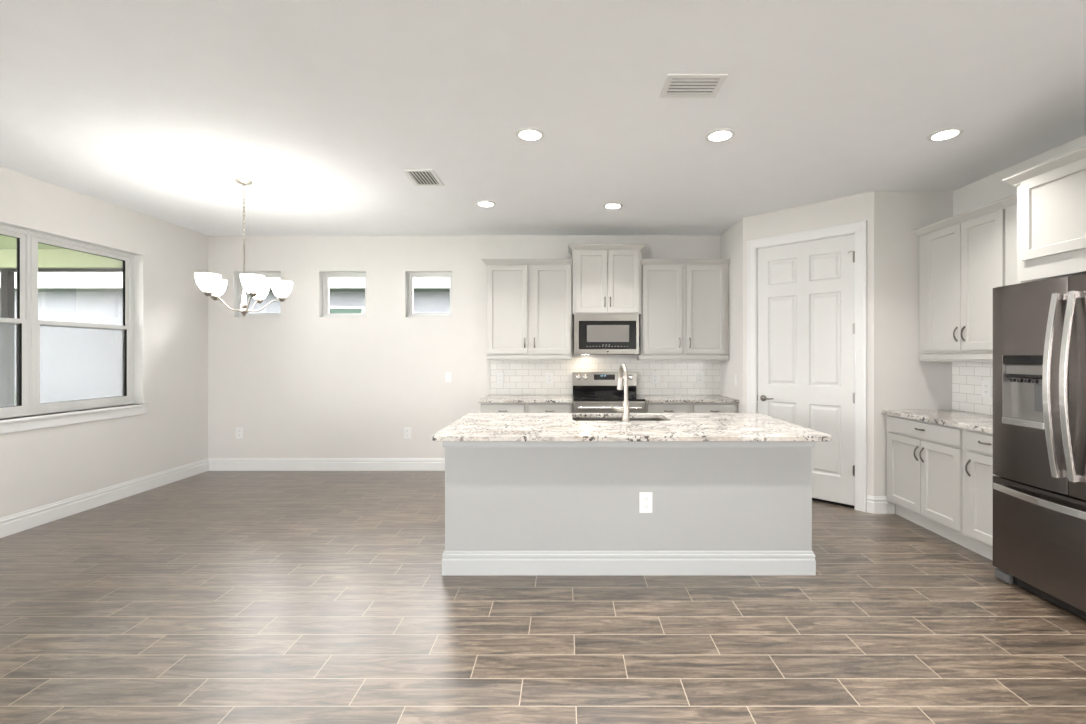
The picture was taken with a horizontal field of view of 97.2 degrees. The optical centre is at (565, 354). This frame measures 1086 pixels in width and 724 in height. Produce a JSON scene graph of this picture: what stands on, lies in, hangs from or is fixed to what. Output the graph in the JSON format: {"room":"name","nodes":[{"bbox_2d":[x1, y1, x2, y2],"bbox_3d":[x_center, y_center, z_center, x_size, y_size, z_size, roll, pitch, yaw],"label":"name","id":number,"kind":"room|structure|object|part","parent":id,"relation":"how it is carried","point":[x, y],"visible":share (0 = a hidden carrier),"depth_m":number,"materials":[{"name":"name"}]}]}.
{"room":"open-plan kitchen","nodes":[
{"label":"open-plan kitchen","id":0,"kind":"room"},
{"bbox_2d":[0,166,207,517],"bbox_3d":[-4.415,-0.025,1.400,0.150,2.850,9.100,0,0,0],"label":"wall","id":1,"kind":"structure","parent":0,"point":[42,466],"depth_m":4.82,"materials":[{"name":"paint"}]},
{"bbox_2d":[0,221,149,433],"bbox_3d":[-4.396,-0.212,3.965,0.183,1.635,1.970,0,0,0],"label":"window","id":2,"kind":"structure","parent":1,"relation":"in","point":[130,264],"depth_m":4.15,"materials":[{"name":"white plastic"}]},
{"bbox_3d":[-4.484,0.088,3.498,0.008,0.724,0.857,0,0,0],"label":"screen frame","id":3,"kind":"part","parent":2,"relation":"part of","materials":[{"name":"brown metal"}]},
{"bbox_3d":[-4.467,-0.622,3.498,0.026,0.736,0.877,0,0,0],"label":"sash","id":4,"kind":"part","parent":2,"relation":"part of","materials":[{"name":"white plastic"}]},
{"bbox_3d":[-4.451,0.083,3.498,0.026,0.754,0.877,0,0,0],"label":"sash","id":5,"kind":"part","parent":2,"relation":"part of","materials":[{"name":"white plastic"}]},
{"bbox_3d":[-4.390,0.514,3.965,0.170,0.028,1.970,0,0,0],"label":"sill","id":6,"kind":"part","parent":2,"relation":"part of","materials":[{"name":"white paint"}]},
{"bbox_3d":[-4.484,0.088,4.434,0.008,0.724,0.853,0,0,0],"label":"screen frame","id":7,"kind":"part","parent":2,"relation":"part of","materials":[{"name":"brown metal"}]},
{"bbox_3d":[-4.467,-0.622,4.434,0.026,0.736,0.873,0,0,0],"label":"sash","id":8,"kind":"part","parent":2,"relation":"part of","materials":[{"name":"white plastic"}]},
{"bbox_3d":[-4.451,0.083,4.434,0.026,0.754,0.873,0,0,0],"label":"sash","id":9,"kind":"part","parent":2,"relation":"part of","materials":[{"name":"white plastic"}]},
{"bbox_3d":[-4.468,-0.622,4.434,0.004,0.676,0.813,0,0,0],"label":"pane","id":10,"kind":"part","parent":2,"relation":"part of","materials":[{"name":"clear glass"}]},
{"bbox_2d":[0,458,208,537],"bbox_3d":[-4.332,1.325,1.400,0.016,0.150,8.800,0,0,0],"label":"baseboard","id":11,"kind":"structure","parent":1,"relation":"attached to","point":[21,521],"depth_m":4.37,"materials":[{"name":"white paint"}]},
{"bbox_2d":[208,236,719,457],"bbox_3d":[-0.458,-0.025,5.870,8.065,2.850,0.159,0,0,0],"label":"wall","id":12,"kind":"structure","parent":0,"point":[299,383],"depth_m":5.80,"materials":[{"name":"paint"}]},
{"bbox_2d":[236,428,242,437],"bbox_3d":[-3.962,0.946,5.796,0.084,0.132,0.009,0,0,0],"label":"wall outlet","id":13,"kind":"object","parent":12,"relation":"attached to","point":[239,431],"visible":1,"depth_m":5.79,"materials":[{"name":"white plastic"}]},
{"bbox_2d":[233,271,280,317],"bbox_3d":[-3.749,-0.737,5.867,0.577,0.564,0.135,0,0,0],"label":"window","id":14,"kind":"structure","parent":12,"relation":"in","point":[237,284],"depth_m":5.88,"materials":[{"name":"white plastic"}]},
{"bbox_2d":[208,458,444,470],"bbox_3d":[-2.635,1.325,5.792,3.410,0.150,0.016,0,0,0],"label":"baseboard","id":15,"kind":"structure","parent":12,"relation":"attached to","point":[215,464],"depth_m":5.78,"materials":[{"name":"white paint"}]},
{"bbox_2d":[319,271,365,317],"bbox_3d":[-2.709,-0.737,5.867,0.577,0.564,0.135,0,0,0],"label":"window","id":16,"kind":"structure","parent":12,"relation":"in","point":[324,276],"depth_m":5.88,"materials":[{"name":"white plastic"}]},
{"bbox_2d":[404,428,410,437],"bbox_3d":[-1.923,0.946,5.796,0.084,0.132,0.009,0,0,0],"label":"wall outlet","id":17,"kind":"object","parent":12,"relation":"attached to","point":[407,431],"visible":1,"depth_m":5.79,"materials":[{"name":"white plastic"}]},
{"bbox_2d":[405,271,452,317],"bbox_3d":[-1.665,-0.737,5.867,0.579,0.564,0.135,0,0,0],"label":"window","id":18,"kind":"structure","parent":12,"relation":"in","point":[409,275],"depth_m":5.88,"materials":[{"name":"white plastic"}]},
{"bbox_2d":[445,372,451,381],"bbox_3d":[-1.425,0.267,5.795,0.076,0.124,0.010,0,0,0],"label":"light switch","id":19,"kind":"object","parent":12,"relation":"attached to","point":[448,375],"visible":1,"depth_m":5.79,"materials":[{"name":"white plastic"}]},
{"bbox_2d":[497,373,503,383],"bbox_3d":[-0.795,0.279,5.787,0.084,0.132,0.009,0,0,0],"label":"wall outlet","id":20,"kind":"object","parent":12,"relation":"attached to","point":[500,376],"visible":1,"depth_m":5.79,"materials":[{"name":"white plastic"}]},
{"bbox_2d":[482,259,571,359],"bbox_3d":[-0.442,-0.514,5.608,1.032,1.153,0.382,0,0,0],"label":"upper cabinet","id":21,"kind":"object","parent":12,"relation":"attached to","point":[529,301],"visible":1,"depth_m":5.46,"materials":[{"name":"paint"}]},
{"bbox_3d":[-0.668,-0.519,5.459,0.456,1.011,0.020,0,0,0],"label":"door","id":22,"kind":"part","parent":21,"relation":"part of","materials":[{"name":"paint"}]},
{"bbox_3d":[-0.443,-1.062,5.609,1.030,0.058,0.379,0,0,0],"label":"crown moulding","id":23,"kind":"part","parent":21,"relation":"part of","materials":[{"name":"paint"}]},
{"bbox_3d":[-0.418,0.033,5.625,0.976,0.058,0.347,0,0,0],"label":"light rail","id":24,"kind":"part","parent":21,"relation":"part of","materials":[{"name":"paint"}]},
{"bbox_3d":[-0.161,-0.519,5.459,0.437,1.011,0.020,0,0,0],"label":"door","id":25,"kind":"part","parent":21,"relation":"part of","materials":[{"name":"paint"}]},
{"bbox_2d":[546,373,552,383],"bbox_3d":[-0.200,0.279,5.787,0.084,0.132,0.009,0,0,0],"label":"wall outlet","id":26,"kind":"object","parent":12,"relation":"attached to","point":[549,376],"visible":1,"depth_m":5.79,"materials":[{"name":"white plastic"}]},
{"bbox_2d":[568,244,645,316],"bbox_3d":[0.463,-0.858,5.583,0.872,0.786,0.432,0,0,0],"label":"upper cabinet","id":27,"kind":"object","parent":12,"relation":"attached to","point":[606,278],"visible":0.99,"depth_m":5.41,"materials":[{"name":"paint"}]},
{"bbox_3d":[0.288,-0.832,5.409,0.357,0.706,0.020,0,0,0],"label":"door","id":28,"kind":"part","parent":27,"relation":"part of","materials":[{"name":"paint"}]},
{"bbox_2d":[573,314,638,354],"bbox_3d":[0.455,-0.232,5.575,0.730,0.454,0.426,0,0,0],"label":"microwave","id":29,"kind":"object","parent":27,"relation":"attached to","point":[592,333],"visible":1,"depth_m":5.37,"materials":[{"name":"metal"}]},
{"bbox_3d":[0.468,-0.224,5.387,0.645,0.320,0.032,0,0,0],"label":"door glass","id":30,"kind":"part","parent":29,"relation":"part of","materials":[{"name":"black glass"}]},
{"bbox_3d":[0.463,-1.222,5.585,0.872,0.058,0.429,0,0,0],"label":"crown moulding","id":31,"kind":"part","parent":27,"relation":"part of","materials":[{"name":"paint"}]},
{"bbox_3d":[0.650,-0.832,5.409,0.353,0.706,0.020,0,0,0],"label":"door","id":32,"kind":"part","parent":27,"relation":"part of","materials":[{"name":"paint"}]},
{"bbox_2d":[652,373,658,383],"bbox_3d":[1.080,0.279,5.787,0.084,0.132,0.009,0,0,0],"label":"wall outlet","id":33,"kind":"object","parent":12,"relation":"attached to","point":[655,376],"visible":1,"depth_m":5.79,"materials":[{"name":"white plastic"}]},
{"bbox_2d":[636,259,729,359],"bbox_3d":[1.347,-0.514,5.608,1.035,1.153,0.382,0,0,0],"label":"upper cabinet","id":34,"kind":"object","parent":12,"relation":"attached to","point":[684,315],"visible":0.99,"depth_m":5.46,"materials":[{"name":"paint"}]},
{"bbox_3d":[1.100,-0.519,5.459,0.446,1.011,0.020,0,0,0],"label":"door","id":35,"kind":"part","parent":34,"relation":"part of","materials":[{"name":"paint"}]},
{"bbox_3d":[1.346,0.033,5.543,1.032,0.058,0.182,0,0,0],"label":"light rail","id":36,"kind":"part","parent":34,"relation":"part of","materials":[{"name":"paint"}]},
{"bbox_3d":[1.358,-1.062,5.445,1.012,0.058,0.050,0,0,0],"label":"crown moulding","id":37,"kind":"part","parent":34,"relation":"part of","materials":[{"name":"paint"}]},
{"bbox_3d":[1.601,-0.519,5.459,0.450,1.011,0.020,0,0,0],"label":"door","id":38,"kind":"part","parent":34,"relation":"part of","materials":[{"name":"paint"}]},
{"bbox_2d":[696,373,702,383],"bbox_3d":[1.620,0.279,5.787,0.084,0.132,0.009,0,0,0],"label":"wall outlet","id":39,"kind":"object","parent":12,"relation":"attached to","point":[699,376],"visible":1,"depth_m":5.79,"materials":[{"name":"white plastic"}]},
{"bbox_2d":[0,0,1085,235],"bbox_3d":[-0.458,-1.510,1.400,8.065,0.120,9.100,0,0,0],"label":"ceiling","id":40,"kind":"structure","parent":0,"point":[153,108],"depth_m":2.77,"materials":[{"name":"paint"}]},
{"bbox_2d":[195,178,292,315],"bbox_3d":[-2.697,-0.886,3.995,0.672,1.128,0.675,0,0,0],"label":"chandelier","id":41,"kind":"object","parent":40,"relation":"hanging from","point":[211,284],"visible":1,"depth_m":3.97,"materials":[{"name":"white glass"}]},
{"bbox_3d":[-2.801,-0.561,3.740,0.166,0.137,0.166,0,0,0],"label":"lamp shade","id":42,"kind":"part","parent":41,"relation":"part of","materials":[{"name":"white glass"}]},
{"bbox_3d":[-2.950,-0.561,4.021,0.166,0.137,0.166,0,0,0],"label":"lamp shade","id":43,"kind":"part","parent":41,"relation":"part of","materials":[{"name":"white glass"}]},
{"bbox_3d":[-2.747,-0.421,3.853,0.011,0.118,0.253,0,0,26],"label":"arm","id":44,"kind":"part","parent":41,"relation":"part of","materials":[{"name":"silver metal"}]},
{"bbox_3d":[-2.683,-0.621,3.983,0.064,0.598,0.064,0,0,0],"label":"stem","id":45,"kind":"part","parent":41,"relation":"part of","materials":[{"name":"silver metal"}]},
{"bbox_3d":[-2.683,-1.146,3.983,0.017,0.524,0.017,0,0,45],"label":"chain","id":46,"kind":"part","parent":41,"relation":"part of","materials":[{"name":"silver metal"}]},
{"bbox_3d":[-2.489,-0.561,3.795,0.166,0.137,0.166,0,0,0],"label":"lamp shade","id":47,"kind":"part","parent":41,"relation":"part of","materials":[{"name":"white glass"}]},
{"bbox_3d":[-2.730,-0.561,4.249,0.166,0.137,0.166,0,0,0],"label":"lamp shade","id":48,"kind":"part","parent":41,"relation":"part of","materials":[{"name":"white glass"}]},
{"bbox_3d":[-2.555,-0.421,4.051,0.226,0.118,0.127,0,0,0],"label":"arm","id":49,"kind":"part","parent":41,"relation":"part of","materials":[{"name":"silver metal"}]},
{"bbox_3d":[-2.445,-0.561,4.110,0.166,0.137,0.166,0,0,0],"label":"lamp shade","id":50,"kind":"part","parent":41,"relation":"part of","materials":[{"name":"white glass"}]},
{"bbox_2d":[401,169,443,185],"bbox_3d":[-1.163,-1.443,3.905,0.245,0.013,0.350,0,0,0],"label":"ceiling vent","id":51,"kind":"object","parent":40,"relation":"in","point":[418,177],"visible":1,"depth_m":3.88,"materials":[{"name":"white metal"}]},
{"bbox_2d":[476,200,495,206],"bbox_3d":[-0.766,-1.444,4.575,0.188,0.011,0.188,0,0,0],"label":"recessed light","id":52,"kind":"object","parent":40,"relation":"in","point":[483,203],"visible":1,"depth_m":4.55,"materials":[{"name":"white plastic"}]},
{"bbox_2d":[479,202,492,205],"bbox_3d":[-0.766,-1.444,4.575,0.139,0.005,0.139,0,0,6],"label":"diffuser","id":53,"kind":"object","parent":52,"relation":"attached to","point":[480,203],"depth_m":4.57,"materials":[{"name":"white plastic"}]},
{"bbox_2d":[516,127,543,140],"bbox_3d":[-0.236,-1.444,3.137,0.188,0.011,0.188,0,0,0],"label":"recessed light","id":54,"kind":"object","parent":40,"relation":"in","point":[527,133],"visible":1,"depth_m":3.12,"materials":[{"name":"white paint"}]},
{"bbox_2d":[519,130,540,139],"bbox_3d":[-0.236,-1.444,3.137,0.139,0.005,0.139,0,0,-6],"label":"diffuser","id":55,"kind":"object","parent":54,"relation":"attached to","point":[523,134],"depth_m":3.13,"materials":[{"name":"white plastic"}]},
{"bbox_2d":[603,203,622,208],"bbox_3d":[0.456,-1.444,4.640,0.188,0.011,0.188,0,0,0],"label":"recessed light","id":56,"kind":"object","parent":40,"relation":"in","point":[608,205],"visible":1,"depth_m":4.62,"materials":[{"name":"white plastic"}]},
{"bbox_2d":[606,204,619,208],"bbox_3d":[0.456,-1.444,4.640,0.139,0.005,0.139,0,0,-6],"label":"diffuser","id":57,"kind":"object","parent":56,"relation":"attached to","point":[608,206],"depth_m":4.64,"materials":[{"name":"white plastic"}]},
{"bbox_2d":[660,74,727,97],"bbox_3d":[0.680,-1.445,2.572,0.310,0.010,0.215,0,0,0],"label":"ceiling vent","id":58,"kind":"object","parent":40,"relation":"in","point":[675,85],"visible":1,"depth_m":2.56,"materials":[{"name":"white metal"}]},
{"bbox_2d":[705,128,734,141],"bbox_3d":[1.015,-1.444,3.150,0.188,0.011,0.188,0,0,0],"label":"recessed light","id":59,"kind":"object","parent":40,"relation":"in","point":[722,134],"visible":1,"depth_m":3.14,"materials":[{"name":"white plastic"}]},
{"bbox_2d":[709,131,730,140],"bbox_3d":[1.015,-1.444,3.150,0.139,0.005,0.139,0,0,6],"label":"diffuser","id":60,"kind":"object","parent":59,"relation":"attached to","point":[713,135],"depth_m":3.14,"materials":[{"name":"white plastic"}]},
{"bbox_2d":[927,127,963,140],"bbox_3d":[2.487,-1.444,3.137,0.188,0.011,0.188,0,0,0],"label":"recessed light","id":61,"kind":"object","parent":40,"relation":"in","point":[948,133],"visible":1,"depth_m":3.13,"materials":[{"name":"white plastic"}]},
{"bbox_2d":[932,130,958,139],"bbox_3d":[2.487,-1.444,3.137,0.139,0.005,0.139,0,0,-6],"label":"diffuser","id":62,"kind":"object","parent":61,"relation":"attached to","point":[941,134],"depth_m":3.13,"materials":[{"name":"white plastic"}]},
{"bbox_2d":[0,471,1085,723],"bbox_3d":[-0.458,1.450,1.400,8.065,0.100,9.100,0,0,0],"label":"floor","id":63,"kind":"structure","parent":0,"point":[208,597],"depth_m":2.49,"materials":[{"name":"brown tile"}]},
{"bbox_2d":[481,403,572,412],"bbox_3d":[-0.428,0.959,5.468,1.000,0.882,0.662,0,0,0],"label":"base cabinet","id":64,"kind":"object","parent":63,"relation":"on","point":[485,407],"visible":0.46,"depth_m":5.17,"materials":[{"name":"paint"}]},
{"bbox_3d":[-0.682,0.608,5.179,0.456,0.144,0.020,0,0,0],"label":"drawer","id":65,"kind":"part","parent":64,"relation":"part of","materials":[{"name":"paint"}]},
{"bbox_2d":[478,395,572,402],"bbox_3d":[-0.436,0.500,5.474,1.016,0.034,0.648,0,0,0],"label":"countertop","id":66,"kind":"structure","parent":64,"relation":"on","point":[489,398],"depth_m":5.19,"materials":[{"name":"stone"}]},
{"bbox_3d":[-0.176,0.608,5.179,0.452,0.144,0.020,0,0,0],"label":"drawer","id":67,"kind":"part","parent":64,"relation":"part of","materials":[{"name":"paint"}]},
{"bbox_2d":[572,372,644,412],"bbox_3d":[0.465,0.802,5.421,0.774,1.196,0.733,0,0,0],"label":"electric range","id":68,"kind":"object","parent":63,"relation":"on","point":[593,392],"visible":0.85,"depth_m":5.70,"materials":[{"name":"metal"}]},
{"bbox_3d":[0.462,0.284,5.745,0.768,0.161,0.083,0,0,0],"label":"control panel","id":69,"kind":"part","parent":68,"relation":"part of","materials":[{"name":"metal"}]},
{"bbox_3d":[0.463,0.419,5.760,0.762,0.109,0.053,0,0,0],"label":"backguard panel","id":70,"kind":"part","parent":68,"relation":"part of","materials":[{"name":"black glass"}]},
{"bbox_2d":[573,395,644,400],"bbox_3d":[0.465,0.484,5.433,0.774,0.021,0.610,0,0,0],"label":"cooktop","id":71,"kind":"object","parent":68,"relation":"in","point":[575,397],"depth_m":5.21,"materials":[{"name":"black glass"}]},
{"bbox_3d":[0.465,0.825,5.139,0.758,0.630,0.042,0,0,0],"label":"oven door","id":72,"kind":"part","parent":68,"relation":"part of","materials":[{"name":"metal"}]},
{"bbox_3d":[0.465,0.562,5.088,0.674,0.025,0.067,0,0,0],"label":"oven handle","id":73,"kind":"part","parent":68,"relation":"part of","materials":[{"name":"silver metal"}]},
{"bbox_2d":[442,441,815,574],"bbox_3d":[0.399,0.959,3.506,2.375,0.882,0.939,0,0,0],"label":"kitchen island","id":74,"kind":"object","parent":63,"relation":"on","point":[512,507],"visible":0.75,"depth_m":3.05,"materials":[{"name":"paint"}]},
{"bbox_3d":[0.399,0.553,3.506,2.371,0.069,0.937,0,0,0],"label":"apron trim","id":75,"kind":"part","parent":74,"relation":"part of","materials":[{"name":"paint"}]},
{"bbox_3d":[0.399,1.325,3.506,2.375,0.150,0.939,0,0,0],"label":"baseboard","id":76,"kind":"part","parent":74,"relation":"part of","materials":[{"name":"paint"}]},
{"bbox_2d":[432,413,831,440],"bbox_3d":[0.399,0.502,3.439,2.427,0.032,1.154,0,0,0],"label":"island countertop","id":77,"kind":"structure","parent":74,"relation":"on","point":[472,426],"depth_m":3.20,"materials":[{"name":"stone"}]},
{"bbox_2d":[572,418,665,420],"bbox_3d":[0.417,0.632,3.735,0.755,0.227,0.420,0,0,0],"label":"sink","id":78,"kind":"object","parent":77,"relation":"in","point":[574,419],"visible":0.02,"depth_m":3.94,"materials":[{"name":"metal"}]},
{"bbox_2d":[610,364,629,422],"bbox_3d":[0.389,0.276,3.548,0.152,0.420,0.231,0,0,0],"label":"faucet","id":79,"kind":"object","parent":77,"relation":"on","point":[623,369],"visible":1,"depth_m":3.45,"materials":[{"name":"silver metal"}]},
{"bbox_3d":[0.367,0.386,3.462,0.108,0.063,0.035,0,0,0],"label":"lever","id":80,"kind":"part","parent":79,"relation":"part of","materials":[{"name":"silver metal"}]},
{"bbox_2d":[639,492,652,512],"bbox_3d":[0.510,0.941,3.048,0.084,0.132,0.009,0,0,0],"label":"wall outlet","id":81,"kind":"object","parent":74,"relation":"attached to","point":[645,498],"visible":1,"depth_m":3.05,"materials":[{"name":"white plastic"}]},
{"bbox_2d":[645,403,737,412],"bbox_3d":[1.365,0.959,5.468,1.005,0.882,0.662,0,0,0],"label":"base cabinet","id":82,"kind":"object","parent":63,"relation":"on","point":[649,407],"visible":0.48,"depth_m":5.17,"materials":[{"name":"paint"}]},
{"bbox_3d":[1.108,0.608,5.179,0.448,0.144,0.020,0,0,0],"label":"drawer","id":83,"kind":"part","parent":82,"relation":"part of","materials":[{"name":"paint"}]},
{"bbox_2d":[639,395,738,402],"bbox_3d":[1.363,0.500,5.474,1.010,0.034,0.648,0,0,0],"label":"countertop","id":84,"kind":"structure","parent":82,"relation":"on","point":[648,398],"depth_m":5.19,"materials":[{"name":"stone"}]},
{"bbox_3d":[1.608,0.608,5.179,0.450,0.144,0.020,0,0,0],"label":"drawer","id":85,"kind":"part","parent":82,"relation":"part of","materials":[{"name":"paint"}]},
{"bbox_2d":[886,414,976,552],"bbox_3d":[3.100,0.959,3.803,0.647,0.882,0.843,0,0,0],"label":"base cabinet","id":86,"kind":"object","parent":63,"relation":"on","point":[926,461],"visible":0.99,"depth_m":3.72,"materials":[{"name":"paint"}]},
{"bbox_3d":[2.819,0.968,3.983,0.020,0.585,0.382,0,0,0],"label":"door","id":87,"kind":"part","parent":86,"relation":"part of","materials":[{"name":"paint"}]},
{"bbox_3d":[2.796,0.785,3.757,0.038,0.120,0.016,0,0,0],"label":"handle","id":88,"kind":"part","parent":86,"relation":"part of","materials":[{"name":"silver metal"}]},
{"bbox_3d":[2.819,0.595,3.793,0.020,0.122,0.762,0,0,0],"label":"drawer","id":89,"kind":"part","parent":86,"relation":"part of","materials":[{"name":"paint"}]},
{"bbox_2d":[881,410,992,433],"bbox_3d":[3.106,0.500,3.640,0.634,0.034,1.177,0,0,0],"label":"countertop","id":90,"kind":"structure","parent":86,"relation":"on","point":[979,422],"depth_m":3.69,"materials":[{"name":"stone"}]},
{"bbox_3d":[2.819,0.968,3.599,0.020,0.585,0.375,0,0,0],"label":"door","id":91,"kind":"part","parent":86,"relation":"part of","materials":[{"name":"paint"}]},
{"bbox_2d":[965,429,996,560],"bbox_3d":[3.100,0.959,3.215,0.647,0.882,0.330,0,0,0],"label":"base cabinet","id":92,"kind":"object","parent":63,"relation":"on","point":[979,445],"visible":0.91,"depth_m":3.26,"materials":[{"name":"paint"}]},
{"bbox_3d":[2.796,0.785,3.325,0.038,0.120,0.016,0,0,0],"label":"handle","id":93,"kind":"part","parent":92,"relation":"part of","materials":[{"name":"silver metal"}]},
{"bbox_3d":[2.819,0.595,3.207,0.020,0.122,0.290,0,0,0],"label":"drawer","id":94,"kind":"part","parent":92,"relation":"part of","materials":[{"name":"paint"}]},
{"bbox_3d":[2.819,0.968,3.207,0.020,0.585,0.290,0,0,0],"label":"door","id":95,"kind":"part","parent":92,"relation":"part of","materials":[{"name":"paint"}]},
{"bbox_2d":[993,273,1085,619],"bbox_3d":[2.997,0.487,2.559,0.797,1.826,0.910,0,0,0],"label":"refrigerator","id":96,"kind":"object","parent":63,"relation":"on","point":[1039,327],"visible":1,"depth_m":2.69,"materials":[{"name":"grey metal"}]},
{"bbox_3d":[2.705,0.164,2.787,0.058,1.172,0.454,0,0,0],"label":"door","id":97,"kind":"part","parent":96,"relation":"part of","materials":[{"name":"silver metal"}]},
{"bbox_3d":[2.705,1.042,2.559,0.058,0.565,0.910,0,0,0],"label":"freezer drawer","id":98,"kind":"part","parent":96,"relation":"part of","materials":[{"name":"silver metal"}]},
{"bbox_3d":[2.643,0.165,2.594,0.090,1.002,0.030,0,0,0],"label":"handle","id":99,"kind":"part","parent":96,"relation":"part of","materials":[{"name":"silver metal"}]},
{"bbox_3d":[2.643,0.165,2.506,0.090,1.002,0.030,0,0,0],"label":"handle","id":100,"kind":"part","parent":96,"relation":"part of","materials":[{"name":"silver metal"}]},
{"bbox_3d":[2.705,0.164,2.331,0.058,1.172,0.454,0,0,0],"label":"door","id":101,"kind":"part","parent":96,"relation":"part of","materials":[{"name":"silver metal"}]},
{"bbox_2d":[720,218,742,412],"bbox_3d":[1.929,-0.025,5.425,0.120,2.850,0.750,0,0,0],"label":"wall","id":102,"kind":"structure","parent":0,"point":[731,240],"depth_m":5.30,"materials":[{"name":"paint"}]},
{"bbox_2d":[735,374,737,385],"bbox_3d":[1.864,0.274,5.240,0.010,0.124,0.076,0,0,0],"label":"light switch","id":103,"kind":"object","parent":102,"relation":"attached to","point":[736,375],"visible":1,"depth_m":5.22,"materials":[{"name":"white plastic"}]},
{"bbox_2d":[743,191,873,495],"bbox_3d":[2.339,-0.025,4.683,1.186,2.850,0.120,0,0,44],"label":"wall","id":104,"kind":"structure","parent":0,"point":[860,207],"depth_m":4.42,"materials":[{"name":"paint"}]},
{"bbox_2d":[747,221,866,511],"bbox_3d":[2.321,0.101,4.668,1.082,2.598,0.167,0,0,44],"label":"door","id":105,"kind":"structure","parent":104,"relation":"in","point":[807,290],"depth_m":4.57,"materials":[{"name":"white paint"}]},
{"bbox_3d":[2.041,0.443,4.862,0.148,0.064,0.059,0,0,44],"label":"handle","id":106,"kind":"part","parent":105,"relation":"part of","materials":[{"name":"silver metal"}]},
{"bbox_2d":[874,191,952,495],"bbox_3d":[3.075,-0.025,4.290,0.699,2.850,0.120,0,0,0],"label":"wall","id":107,"kind":"structure","parent":0,"point":[902,381],"depth_m":4.23,"materials":[{"name":"paint"}]},
{"bbox_2d":[867,495,894,513],"bbox_3d":[2.787,1.325,4.226,0.227,0.150,0.047,0,0,10],"label":"baseboard","id":108,"kind":"structure","parent":107,"relation":"attached to","point":[875,504],"depth_m":4.21,"materials":[{"name":"white paint"}]},
{"bbox_2d":[952,135,1085,414],"bbox_3d":[3.495,-0.025,1.400,0.159,2.850,9.100,0,0,0],"label":"wall","id":109,"kind":"structure","parent":0,"point":[989,189],"depth_m":3.94,"materials":[{"name":"paint"}]},
{"bbox_2d":[913,200,1004,361],"bbox_3d":[3.245,-0.524,3.805,0.357,1.153,0.838,0,0,0],"label":"upper cabinet","id":110,"kind":"object","parent":109,"relation":"attached to","point":[962,256],"visible":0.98,"depth_m":3.75,"materials":[{"name":"paint"}]},
{"bbox_3d":[3.109,-0.538,3.943,0.020,0.997,0.374,0,0,0],"label":"door","id":111,"kind":"part","parent":110,"relation":"part of","materials":[{"name":"paint"}]},
{"bbox_3d":[3.120,0.023,3.790,0.036,0.058,0.808,0,0,0],"label":"light rail","id":112,"kind":"part","parent":110,"relation":"part of","materials":[{"name":"paint"}]},
{"bbox_3d":[3.095,-1.072,3.805,0.050,0.058,0.838,0,0,0],"label":"crown moulding","id":113,"kind":"part","parent":110,"relation":"part of","materials":[{"name":"paint"}]},
{"bbox_3d":[3.086,-0.165,3.717,0.038,0.120,0.016,0,0,0],"label":"handle","id":114,"kind":"part","parent":110,"relation":"part of","materials":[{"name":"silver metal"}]},
{"bbox_3d":[3.109,-0.538,3.572,0.020,0.997,0.356,0,0,0],"label":"door","id":115,"kind":"part","parent":110,"relation":"part of","materials":[{"name":"paint"}]},
{"bbox_2d":[982,381,990,397],"bbox_3d":[3.412,0.276,3.878,0.009,0.132,0.084,0,0,0],"label":"wall outlet","id":116,"kind":"object","parent":109,"relation":"attached to","point":[986,385],"visible":1,"depth_m":3.87,"materials":[{"name":"white plastic"}]},
{"bbox_2d":[1000,193,1025,285],"bbox_3d":[3.245,-0.524,3.221,0.357,1.153,0.325,0,0,0],"label":"upper cabinet","id":117,"kind":"object","parent":109,"relation":"attached to","point":[1010,202],"visible":0.02,"depth_m":3.33,"materials":[{"name":"paint"}]},
{"bbox_3d":[3.095,-1.072,3.221,0.050,0.058,0.325,0,0,0],"label":"crown moulding","id":118,"kind":"part","parent":117,"relation":"part of","materials":[{"name":"paint"}]},
{"bbox_2d":[1002,146,1085,281],"bbox_3d":[3.128,-0.803,2.573,0.592,0.675,1.070,0,0,0],"label":"upper cabinet","id":119,"kind":"object","parent":109,"relation":"attached to","point":[1051,194],"visible":1,"depth_m":2.83,"materials":[{"name":"paint"}]},
{"bbox_3d":[2.960,-1.112,2.573,0.250,0.058,1.070,0,0,0],"label":"crown moulding","id":120,"kind":"part","parent":119,"relation":"part of","materials":[{"name":"paint"}]},
{"bbox_3d":[2.874,-0.840,2.782,0.020,0.494,0.462,0,0,0],"label":"door","id":121,"kind":"part","parent":119,"relation":"part of","materials":[{"name":"paint"}]},
{"label":"outside","id":122,"kind":"structure","parent":0,"visible":0},
{"bbox_3d":[-5.000,1.535,9.000,50.000,0.050,42.000,0,0,0],"label":"lawn","id":123,"kind":"structure","parent":122,"visible":0},
{"bbox_2d":[0,235,119,406],"bbox_3d":[-6.700,0.025,2.650,4.200,2.930,7.300,0,0,0],"label":"screened porch","id":124,"kind":"object","parent":123,"relation":"on","point":[50,258],"visible":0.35,"depth_m":6.17,"materials":[{"name":"green paint"}]},
{"bbox_3d":[-7.255,0.175,6.210,0.090,2.510,0.080,0,0,0],"label":"post","id":125,"kind":"part","parent":124,"relation":"part of","materials":[{"name":"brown metal"}]},
{"bbox_3d":[-6.700,-1.395,2.650,4.200,0.090,7.300,0,0,0],"label":"ceiling panel","id":126,"kind":"part","parent":124,"relation":"part of","materials":[{"name":"green paint"}]},
{"bbox_3d":[-6.700,-1.100,6.200,4.200,0.040,0.060,0,0,0],"label":"header rail","id":127,"kind":"part","parent":124,"relation":"part of","materials":[{"name":"brown metal"}]},
{"bbox_2d":[15,272,449,405],"bbox_3d":[-6.000,-0.990,12.970,25.000,5.000,7.060,0,0,0],"label":"neighbouring house","id":128,"kind":"structure","parent":123,"relation":"on","point":[76,363],"depth_m":10.00,"materials":[{"name":"white paint"}]},
{"bbox_3d":[-4.625,-0.412,9.975,0.750,1.105,0.010,0,0,0],"label":"pane","id":129,"kind":"part","parent":128,"relation":"part of","materials":[{"name":"green glass"}]}
]}

